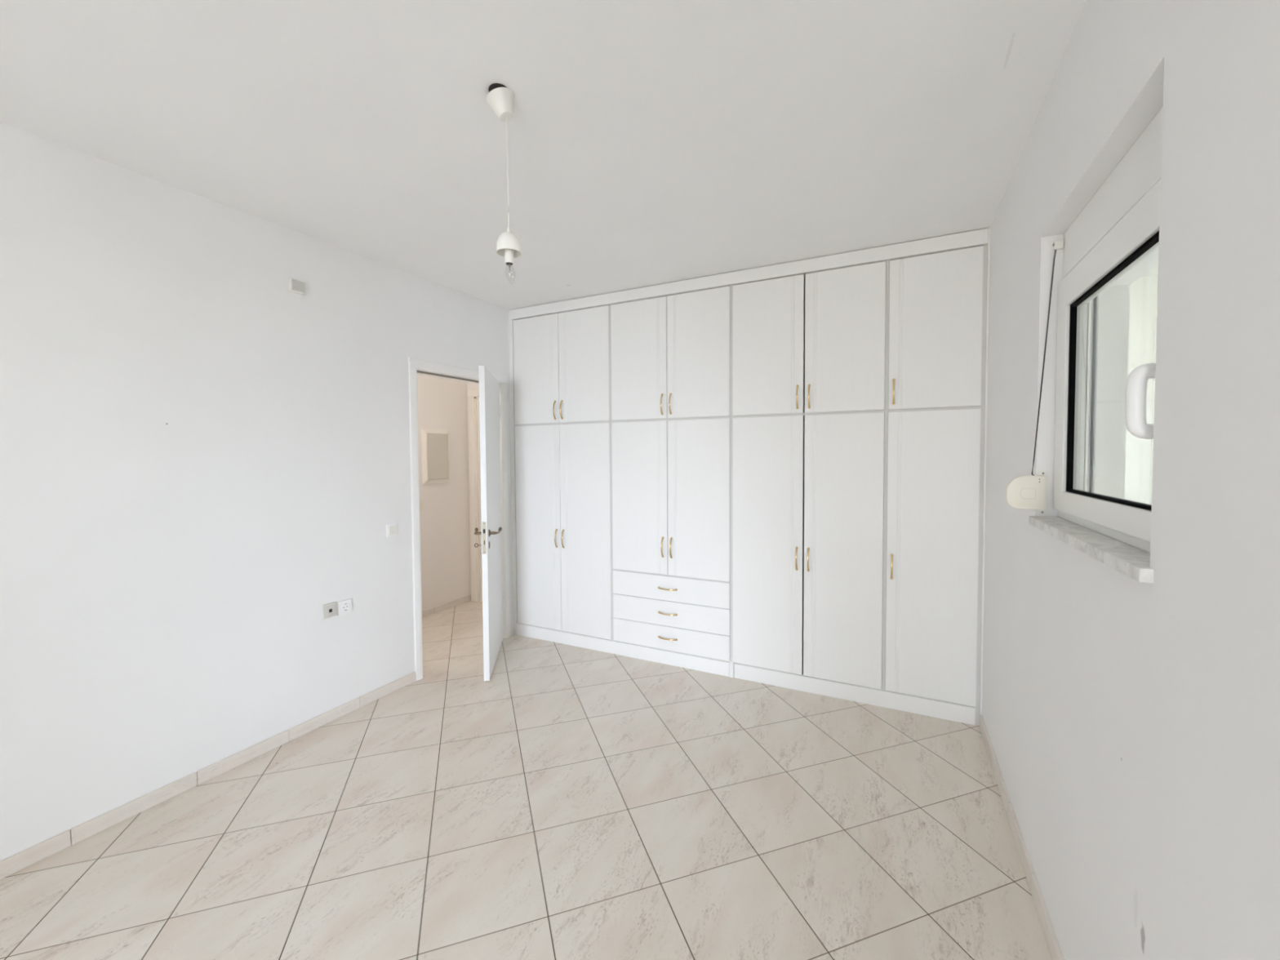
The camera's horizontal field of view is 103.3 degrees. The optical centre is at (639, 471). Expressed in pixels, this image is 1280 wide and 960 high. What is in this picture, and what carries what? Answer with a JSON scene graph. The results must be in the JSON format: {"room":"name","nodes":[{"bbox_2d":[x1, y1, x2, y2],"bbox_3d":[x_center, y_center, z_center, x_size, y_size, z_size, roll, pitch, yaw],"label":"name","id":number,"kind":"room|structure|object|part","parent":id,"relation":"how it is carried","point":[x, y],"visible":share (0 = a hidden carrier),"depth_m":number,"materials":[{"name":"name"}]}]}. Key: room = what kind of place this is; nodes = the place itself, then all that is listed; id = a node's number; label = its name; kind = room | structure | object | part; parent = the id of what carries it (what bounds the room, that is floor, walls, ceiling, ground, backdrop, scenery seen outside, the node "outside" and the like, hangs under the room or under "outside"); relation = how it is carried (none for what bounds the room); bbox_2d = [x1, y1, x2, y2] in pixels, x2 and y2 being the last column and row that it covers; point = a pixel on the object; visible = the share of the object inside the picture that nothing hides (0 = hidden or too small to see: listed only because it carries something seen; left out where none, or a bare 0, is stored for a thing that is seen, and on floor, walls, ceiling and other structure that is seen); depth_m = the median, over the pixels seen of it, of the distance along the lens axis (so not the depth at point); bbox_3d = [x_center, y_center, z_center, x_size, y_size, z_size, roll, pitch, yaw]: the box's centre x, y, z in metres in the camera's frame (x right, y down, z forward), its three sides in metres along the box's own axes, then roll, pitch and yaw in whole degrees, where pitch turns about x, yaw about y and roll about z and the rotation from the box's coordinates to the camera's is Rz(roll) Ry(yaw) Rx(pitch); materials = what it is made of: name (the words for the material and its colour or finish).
{"room":"empty bedroom","nodes":[
{"label":"empty bedroom","id":0,"kind":"room"},
{"bbox_2d":[0,121,513,860],"bbox_3d":[-2.322,0.108,1.974,0.120,2.750,6.750,1,2,27],"label":"wall","id":1,"kind":"structure","parent":0,"point":[164,588],"depth_m":2.30,"materials":[{"name":"paint"}]},
{"bbox_2d":[0,671,415,879],"bbox_3d":[-2.649,1.478,1.210,0.009,0.066,5.000,1,2,27],"label":"baseboard","id":2,"kind":"structure","parent":1,"relation":"attached to","point":[13,864],"depth_m":2.29,"materials":[{"name":"beige tile"}]},
{"bbox_2d":[288,278,305,294],"bbox_3d":[-1.846,-0.994,2.727,0.032,0.068,0.078,1,2,27],"label":"wall sensor","id":3,"kind":"object","parent":1,"relation":"attached to","point":[295,286],"visible":1,"depth_m":2.71,"materials":[{"name":"white plastic"}]},
{"bbox_2d":[322,601,337,619],"bbox_3d":[-1.782,0.802,2.914,0.013,0.081,0.080,1,2,27],"label":"outlet plate","id":4,"kind":"object","parent":1,"relation":"attached to","point":[329,610],"visible":1,"depth_m":2.91,"materials":[{"name":"grey plastic"}]},
{"bbox_2d":[337,598,351,615],"bbox_3d":[-1.742,0.804,2.995,0.012,0.080,0.078,1,2,27],"label":"power socket","id":5,"kind":"object","parent":1,"relation":"attached to","point":[344,606],"visible":1,"depth_m":2.99,"materials":[{"name":"white plastic"}]},
{"bbox_2d":[386,523,397,537],"bbox_3d":[-1.599,0.382,3.270,0.012,0.080,0.076,1,2,27],"label":"light switch","id":6,"kind":"object","parent":1,"relation":"attached to","point":[391,529],"visible":1,"depth_m":3.26,"materials":[{"name":"white plastic"}]},
{"bbox_2d":[408,357,510,680],"bbox_3d":[-1.169,0.321,3.757,0.602,2.189,0.947,1,2,27],"label":"door","id":7,"kind":"structure","parent":1,"relation":"in","point":[495,544],"depth_m":3.55,"materials":[{"name":"white paint"}]},
{"bbox_3d":[-1.125,0.424,3.501,0.059,0.051,0.157,-2,2,-35],"label":"lever handle","id":8,"kind":"part","parent":7,"relation":"part of","materials":[{"name":"brown metal"}]},
{"bbox_3d":[-1.040,0.447,3.386,0.025,0.216,0.002,-1,2,-9],"label":"lock plate","id":9,"kind":"part","parent":7,"relation":"part of","materials":[{"name":"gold metal"}]},
{"bbox_3d":[-0.990,0.422,3.521,0.059,0.051,0.157,0,2,18],"label":"lever handle","id":10,"kind":"part","parent":7,"relation":"part of","materials":[{"name":"brown metal"}]},
{"bbox_2d":[508,309,517,634],"bbox_3d":[-1.066,0.022,4.295,0.036,2.749,0.032,1,2,27],"label":"strip","id":11,"kind":"object","parent":1,"relation":"attached to","point":[510,320],"visible":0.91,"depth_m":4.28,"materials":[{"name":"white paint"}]},
{"bbox_2d":[417,374,471,610],"bbox_3d":[-3.296,0.098,2.430,0.100,2.750,6.690,1,2,27],"label":"wall","id":12,"kind":"structure","parent":0,"point":[442,403],"depth_m":5.04,"materials":[{"name":"paint"}]},
{"bbox_2d":[419,501,423,511],"bbox_3d":[-2.066,0.332,4.754,0.013,0.086,0.079,1,2,27],"label":"light switch","id":13,"kind":"object","parent":12,"relation":"attached to","point":[421,506],"visible":0.49,"depth_m":4.77,"materials":[{"name":"beige plastic"}]},
{"bbox_2d":[421,429,448,484],"bbox_3d":[-1.973,-0.141,4.909,0.030,0.520,0.308,1,2,27],"label":"electrical panel","id":14,"kind":"object","parent":12,"relation":"attached to","point":[434,442],"visible":1,"depth_m":4.88,"materials":[{"name":"white paint"}]},
{"bbox_3d":[-1.963,-0.141,4.914,0.011,0.438,0.248,1,2,27],"label":"panel door","id":15,"kind":"part","parent":14,"relation":"part of","materials":[{"name":"beige plastic"}]},
{"bbox_2d":[422,594,471,617],"bbox_3d":[-2.474,1.386,3.969,0.009,0.062,3.088,1,2,27],"label":"baseboard","id":16,"kind":"structure","parent":12,"relation":"attached to","point":[431,611],"depth_m":5.04,"materials":[{"name":"beige tile"}]},
{"bbox_2d":[466,382,479,587],"bbox_3d":[-1.339,-0.005,5.133,0.965,2.750,0.100,1,2,27],"label":"wall","id":17,"kind":"structure","parent":0,"point":[470,386],"depth_m":5.28,"materials":[{"name":"paint"}]},
{"bbox_2d":[466,389,482,601],"bbox_3d":[-1.341,0.265,5.135,0.935,2.210,0.116,1,2,27],"label":"door","id":18,"kind":"structure","parent":17,"relation":"in","point":[473,395],"depth_m":5.27,"materials":[{"name":"white paint"}]},
{"bbox_2d":[0,600,1051,959],"bbox_3d":[-1.229,1.548,1.365,4.777,0.100,6.950,1,2,27],"label":"floor","id":19,"kind":"structure","parent":0,"point":[571,802],"depth_m":2.03,"materials":[{"name":"beige tile"}]},
{"bbox_2d":[514,422,613,639],"bbox_3d":[-0.506,0.501,4.333,0.939,1.781,0.631,1,2,27],"label":"wardrobe","id":20,"kind":"object","parent":19,"relation":"on","point":[563,471],"visible":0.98,"depth_m":4.06,"materials":[{"name":"white wood"}]},
{"bbox_3d":[-0.838,0.460,4.191,0.454,1.668,0.018,1,2,27],"label":"door","id":21,"kind":"part","parent":20,"relation":"part of","materials":[{"name":"white paint"}]},
{"bbox_3d":[-0.676,0.544,4.085,0.017,0.155,0.031,1,2,27],"label":"handle","id":22,"kind":"part","parent":20,"relation":"part of","materials":[{"name":"gold metal"}]},
{"bbox_2d":[513,304,611,425],"bbox_3d":[-0.514,-0.832,4.288,0.939,0.886,0.631,1,2,27],"label":"upper cabinet","id":23,"kind":"object","parent":20,"relation":"on","point":[562,360],"visible":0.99,"depth_m":4.01,"materials":[{"name":"white wood"}]},
{"bbox_3d":[-0.846,-0.824,4.147,0.454,0.867,0.018,1,2,27],"label":"door","id":24,"kind":"part","parent":23,"relation":"part of","materials":[{"name":"white paint"}]},
{"bbox_3d":[-0.683,-0.489,4.050,0.017,0.155,0.031,1,2,27],"label":"handle","id":25,"kind":"part","parent":23,"relation":"part of","materials":[{"name":"gold metal"}]},
{"bbox_3d":[-0.624,-0.489,4.020,0.017,0.155,0.031,1,2,27],"label":"handle","id":26,"kind":"part","parent":23,"relation":"part of","materials":[{"name":"gold metal"}]},
{"bbox_3d":[-0.434,-0.819,3.940,0.462,0.867,0.018,1,2,27],"label":"door","id":27,"kind":"part","parent":23,"relation":"part of","materials":[{"name":"white paint"}]},
{"bbox_2d":[511,228,987,319],"bbox_3d":[0.414,-1.292,3.489,3.306,0.080,0.015,1,2,27],"label":"board","id":28,"kind":"object","parent":23,"relation":"on","point":[975,237],"visible":1,"depth_m":3.25,"materials":[{"name":"white paint"}]},
{"bbox_3d":[-0.617,0.545,4.055,0.017,0.155,0.031,1,2,27],"label":"handle","id":29,"kind":"part","parent":20,"relation":"part of","materials":[{"name":"gold metal"}]},
{"bbox_3d":[-0.426,0.465,3.983,0.462,1.668,0.018,1,2,27],"label":"door","id":30,"kind":"part","parent":20,"relation":"part of","materials":[{"name":"white paint"}]},
{"bbox_2d":[516,622,728,676],"bbox_3d":[-0.212,1.356,3.902,1.860,0.099,0.015,1,2,27],"label":"kickboard","id":31,"kind":"object","parent":19,"relation":"on","point":[714,666],"visible":1,"depth_m":3.83,"materials":[{"name":"white paint"}]},
{"bbox_2d":[611,417,731,662],"bbox_3d":[0.332,0.511,3.912,0.938,1.781,0.631,1,2,27],"label":"wardrobe","id":32,"kind":"object","parent":19,"relation":"on","point":[671,479],"visible":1,"depth_m":3.64,"materials":[{"name":"white wood"}]},
{"bbox_3d":[0.000,0.192,3.759,0.455,1.113,0.018,1,2,27],"label":"door","id":33,"kind":"part","parent":32,"relation":"part of","materials":[{"name":"white paint"}]},
{"bbox_3d":[0.164,0.553,3.662,0.017,0.155,0.031,1,2,27],"label":"handle","id":34,"kind":"part","parent":32,"relation":"part of","materials":[{"name":"gold metal"}]},
{"bbox_3d":[0.197,0.854,3.656,0.155,0.017,0.031,1,2,27],"label":"handle","id":35,"kind":"part","parent":32,"relation":"part of","materials":[{"name":"gold metal"}]},
{"bbox_3d":[0.198,1.035,3.663,0.155,0.017,0.031,1,2,27],"label":"handle","id":36,"kind":"part","parent":32,"relation":"part of","materials":[{"name":"gold metal"}]},
{"bbox_3d":[0.199,1.217,3.669,0.155,0.017,0.031,1,2,27],"label":"handle","id":37,"kind":"part","parent":32,"relation":"part of","materials":[{"name":"gold metal"}]},
{"bbox_2d":[610,284,731,422],"bbox_3d":[0.324,-0.823,3.867,0.938,0.886,0.631,1,2,27],"label":"upper cabinet","id":38,"kind":"object","parent":32,"relation":"on","point":[671,354],"visible":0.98,"depth_m":3.59,"materials":[{"name":"white wood"}]},
{"bbox_3d":[-0.006,-0.815,3.725,0.455,0.867,0.018,1,2,27],"label":"door","id":39,"kind":"part","parent":38,"relation":"part of","materials":[{"name":"white paint"}]},
{"bbox_3d":[0.157,-0.480,3.627,0.017,0.155,0.031,1,2,27],"label":"handle","id":40,"kind":"part","parent":38,"relation":"part of","materials":[{"name":"gold metal"}]},
{"bbox_3d":[0.217,-0.479,3.597,0.017,0.155,0.031,1,2,27],"label":"handle","id":41,"kind":"part","parent":38,"relation":"part of","materials":[{"name":"gold metal"}]},
{"bbox_3d":[0.406,-0.810,3.518,0.458,0.867,0.018,1,2,27],"label":"door","id":42,"kind":"part","parent":38,"relation":"part of","materials":[{"name":"white paint"}]},
{"bbox_3d":[0.224,0.554,3.632,0.017,0.155,0.031,1,2,27],"label":"handle","id":43,"kind":"part","parent":32,"relation":"part of","materials":[{"name":"gold metal"}]},
{"bbox_3d":[0.211,0.852,3.677,0.918,0.180,0.018,1,2,27],"label":"drawer","id":44,"kind":"part","parent":32,"relation":"part of","materials":[{"name":"white paint"}]},
{"bbox_3d":[0.212,1.037,3.683,0.918,0.184,0.018,1,2,27],"label":"drawer","id":45,"kind":"part","parent":32,"relation":"part of","materials":[{"name":"white paint"}]},
{"bbox_3d":[0.213,1.218,3.690,0.918,0.173,0.018,1,2,27],"label":"drawer","id":46,"kind":"part","parent":32,"relation":"part of","materials":[{"name":"white paint"}]},
{"bbox_3d":[0.412,0.196,3.552,0.458,1.113,0.018,1,2,27],"label":"door","id":47,"kind":"part","parent":32,"relation":"part of","materials":[{"name":"white paint"}]},
{"bbox_2d":[728,660,733,677],"bbox_3d":[0.633,1.359,3.474,0.028,0.112,0.021,1,2,27],"label":"block","id":48,"kind":"object","parent":19,"relation":"on","point":[731,662],"visible":1,"depth_m":3.46,"materials":[{"name":"white paint"}]},
{"bbox_2d":[731,410,886,689],"bbox_3d":[1.172,0.520,3.489,0.942,1.781,0.631,1,2,27],"label":"wardrobe","id":49,"kind":"object","parent":19,"relation":"on","point":[808,491],"visible":1,"depth_m":3.22,"materials":[{"name":"white wood"}]},
{"bbox_3d":[0.841,0.478,3.346,0.458,1.668,0.018,1,2,27],"label":"door","id":50,"kind":"part","parent":49,"relation":"part of","materials":[{"name":"white paint"}]},
{"bbox_3d":[1.004,0.562,3.239,0.017,0.155,0.031,1,2,27],"label":"handle","id":51,"kind":"part","parent":49,"relation":"part of","materials":[{"name":"gold metal"}]},
{"bbox_3d":[1.069,0.563,3.207,0.017,0.155,0.031,1,2,27],"label":"handle","id":52,"kind":"part","parent":49,"relation":"part of","materials":[{"name":"gold metal"}]},
{"bbox_2d":[731,259,888,417],"bbox_3d":[1.164,-0.814,3.444,0.942,0.886,0.631,1,2,27],"label":"upper cabinet","id":53,"kind":"object","parent":49,"relation":"on","point":[812,342],"visible":0.98,"depth_m":3.17,"materials":[{"name":"white wood"}]},
{"bbox_3d":[0.833,-0.805,3.303,0.458,0.867,0.018,1,2,27],"label":"door","id":54,"kind":"part","parent":53,"relation":"part of","materials":[{"name":"white paint"}]},
{"bbox_3d":[0.998,-0.471,3.204,0.017,0.155,0.031,1,2,27],"label":"handle","id":55,"kind":"part","parent":53,"relation":"part of","materials":[{"name":"gold metal"}]},
{"bbox_3d":[1.062,-0.470,3.172,0.017,0.155,0.031,1,2,27],"label":"handle","id":56,"kind":"part","parent":53,"relation":"part of","materials":[{"name":"gold metal"}]},
{"bbox_3d":[1.249,-0.801,3.093,0.455,0.867,0.018,1,2,27],"label":"door","id":57,"kind":"part","parent":53,"relation":"part of","materials":[{"name":"white paint"}]},
{"bbox_3d":[1.257,0.483,3.137,0.455,1.668,0.018,1,2,27],"label":"door","id":58,"kind":"part","parent":49,"relation":"part of","materials":[{"name":"white paint"}]},
{"bbox_2d":[733,662,975,724],"bbox_3d":[1.269,1.372,3.157,1.386,0.099,0.015,1,2,27],"label":"kickboard","id":59,"kind":"object","parent":19,"relation":"on","point":[962,713],"visible":1,"depth_m":3.11,"materials":[{"name":"white paint"}]},
{"bbox_2d":[883,407,984,724],"bbox_3d":[1.811,0.527,3.168,0.487,1.781,0.631,1,2,27],"label":"wardrobe","id":60,"kind":"object","parent":19,"relation":"on","point":[935,457],"visible":1,"depth_m":2.91,"materials":[{"name":"white wood"}]},
{"bbox_3d":[1.493,0.568,2.994,0.017,0.155,0.031,1,2,27],"label":"handle","id":61,"kind":"part","parent":60,"relation":"part of","materials":[{"name":"gold metal"}]},
{"bbox_2d":[886,244,987,410],"bbox_3d":[1.803,-0.806,3.123,0.487,0.886,0.631,1,2,27],"label":"upper cabinet","id":62,"kind":"object","parent":60,"relation":"on","point":[937,301],"visible":0.98,"depth_m":2.86,"materials":[{"name":"white wood"}]},
{"bbox_3d":[1.486,-0.466,2.959,0.017,0.155,0.031,1,2,27],"label":"handle","id":63,"kind":"part","parent":62,"relation":"part of","materials":[{"name":"gold metal"}]},
{"bbox_2d":[0,0,1086,310],"bbox_3d":[-1.247,-1.311,1.269,4.777,0.120,6.950,1,2,27],"label":"ceiling","id":64,"kind":"structure","parent":0,"point":[651,142],"depth_m":1.81,"materials":[{"name":"paint"}]},
{"bbox_2d":[485,83,521,283],"bbox_3d":[-0.461,-0.955,1.715,0.108,0.636,0.104,1,2,27],"label":"pendant lamp","id":65,"kind":"object","parent":64,"relation":"hanging from","point":[500,98],"visible":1,"depth_m":1.69,"materials":[{"name":"white plastic"}]},
{"bbox_3d":[-0.469,-1.266,1.687,0.068,0.007,0.068,1,2,27],"label":"ceiling hook plate","id":66,"kind":"part","parent":65,"relation":"part of","materials":[{"name":"black"}]},
{"bbox_3d":[-0.447,-1.007,1.717,0.007,0.403,0.005,0,2,0],"label":"cord","id":67,"kind":"part","parent":65,"relation":"part of","materials":[{"name":"white plastic"}]},
{"bbox_2d":[504,248,513,264],"bbox_3d":[-0.445,-0.755,1.725,0.029,0.095,0.029,0,2,6],"label":"socket","id":68,"kind":"object","parent":65,"relation":"attached to","point":[508,253],"depth_m":1.71,"materials":[{"name":"white plastic"}]},
{"bbox_3d":[-0.445,-0.785,1.724,0.084,0.084,0.084,1,2,27],"label":"lamp shade","id":69,"kind":"part","parent":65,"relation":"part of","materials":[{"name":"white plastic"}]},
{"bbox_2d":[982,0,1279,959],"bbox_3d":[0.831,0.142,0.388,0.235,2.750,6.750,1,2,27],"label":"wall","id":70,"kind":"structure","parent":0,"point":[1133,726],"depth_m":0.95,"materials":[{"name":"paint"}]},
{"bbox_2d":[979,226,990,715],"bbox_3d":[1.907,0.055,2.797,0.009,2.749,0.036,1,2,27],"label":"strip","id":71,"kind":"object","parent":70,"relation":"attached to","point":[988,228],"visible":0.74,"depth_m":2.78,"materials":[{"name":"white paint"}]},
{"bbox_2d":[979,714,1063,959],"bbox_3d":[0.559,1.493,0.151,0.012,0.070,5.992,1,2,27],"label":"baseboard","id":72,"kind":"structure","parent":70,"relation":"attached to","point":[1049,933],"depth_m":1.85,"materials":[{"name":"beige tile"}]},
{"bbox_2d":[1005,239,1063,514],"bbox_3d":[1.390,-0.321,1.783,0.150,0.950,0.031,1,2,27],"label":"strap winder","id":73,"kind":"object","parent":70,"relation":"attached to","point":[1022,492],"visible":1,"depth_m":1.78,"materials":[{"name":"white plastic"}]},
{"bbox_2d":[1028,107,1162,583],"bbox_3d":[1.311,-0.296,1.323,0.286,1.012,0.923,1,2,27],"label":"window","id":74,"kind":"structure","parent":70,"relation":"in","point":[1117,228],"depth_m":1.42,"materials":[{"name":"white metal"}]},
{"bbox_3d":[1.223,0.190,1.380,0.087,0.029,0.914,1,2,27],"label":"sill","id":75,"kind":"part","parent":74,"relation":"part of","materials":[{"name":"grey stone"}]},
{"bbox_3d":[1.328,-0.233,1.325,0.030,0.770,0.880,1,2,27],"label":"shutter rail","id":76,"kind":"part","parent":74,"relation":"part of","materials":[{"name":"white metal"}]},
{"bbox_3d":[1.288,-0.235,1.347,0.058,0.820,0.905,1,2,27],"label":"frame","id":77,"kind":"part","parent":74,"relation":"part of","materials":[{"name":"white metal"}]},
{"bbox_3d":[1.272,-0.242,1.353,0.055,0.777,0.880,1,2,27],"label":"sash","id":78,"kind":"part","parent":74,"relation":"part of","materials":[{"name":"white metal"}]},
{"bbox_3d":[1.381,0.196,1.316,0.145,0.028,0.868,1,2,27],"label":"sill","id":79,"kind":"part","parent":74,"relation":"part of","materials":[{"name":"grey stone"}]},
{"bbox_3d":[1.047,-0.143,1.042,0.068,0.155,0.031,1,2,27],"label":"handle","id":80,"kind":"part","parent":74,"relation":"part of","materials":[{"name":"white plastic"}]},
{"bbox_2d":[1124,275,1158,504],"bbox_3d":[4.463,-0.251,5.154,1.963,3.230,0.150,1,2,27],"label":"wall","id":81,"kind":"structure","parent":0,"point":[1144,291],"depth_m":4.87,"materials":[{"name":"white paint"}]},
{"bbox_2d":[1150,315,1156,505],"bbox_3d":[5.024,-0.047,4.773,0.285,2.840,0.040,1,2,27],"label":"trim","id":82,"kind":"structure","parent":81,"relation":"attached to","point":[1155,332],"depth_m":4.82,"materials":[{"name":"white metal"}]},
{"bbox_2d":[1141,264,1158,276],"bbox_3d":[3.026,-1.836,2.262,1.963,0.150,6.500,1,2,27],"label":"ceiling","id":83,"kind":"structure","parent":0,"point":[1154,271],"depth_m":4.72,"materials":[{"name":"white paint"}]}
]}

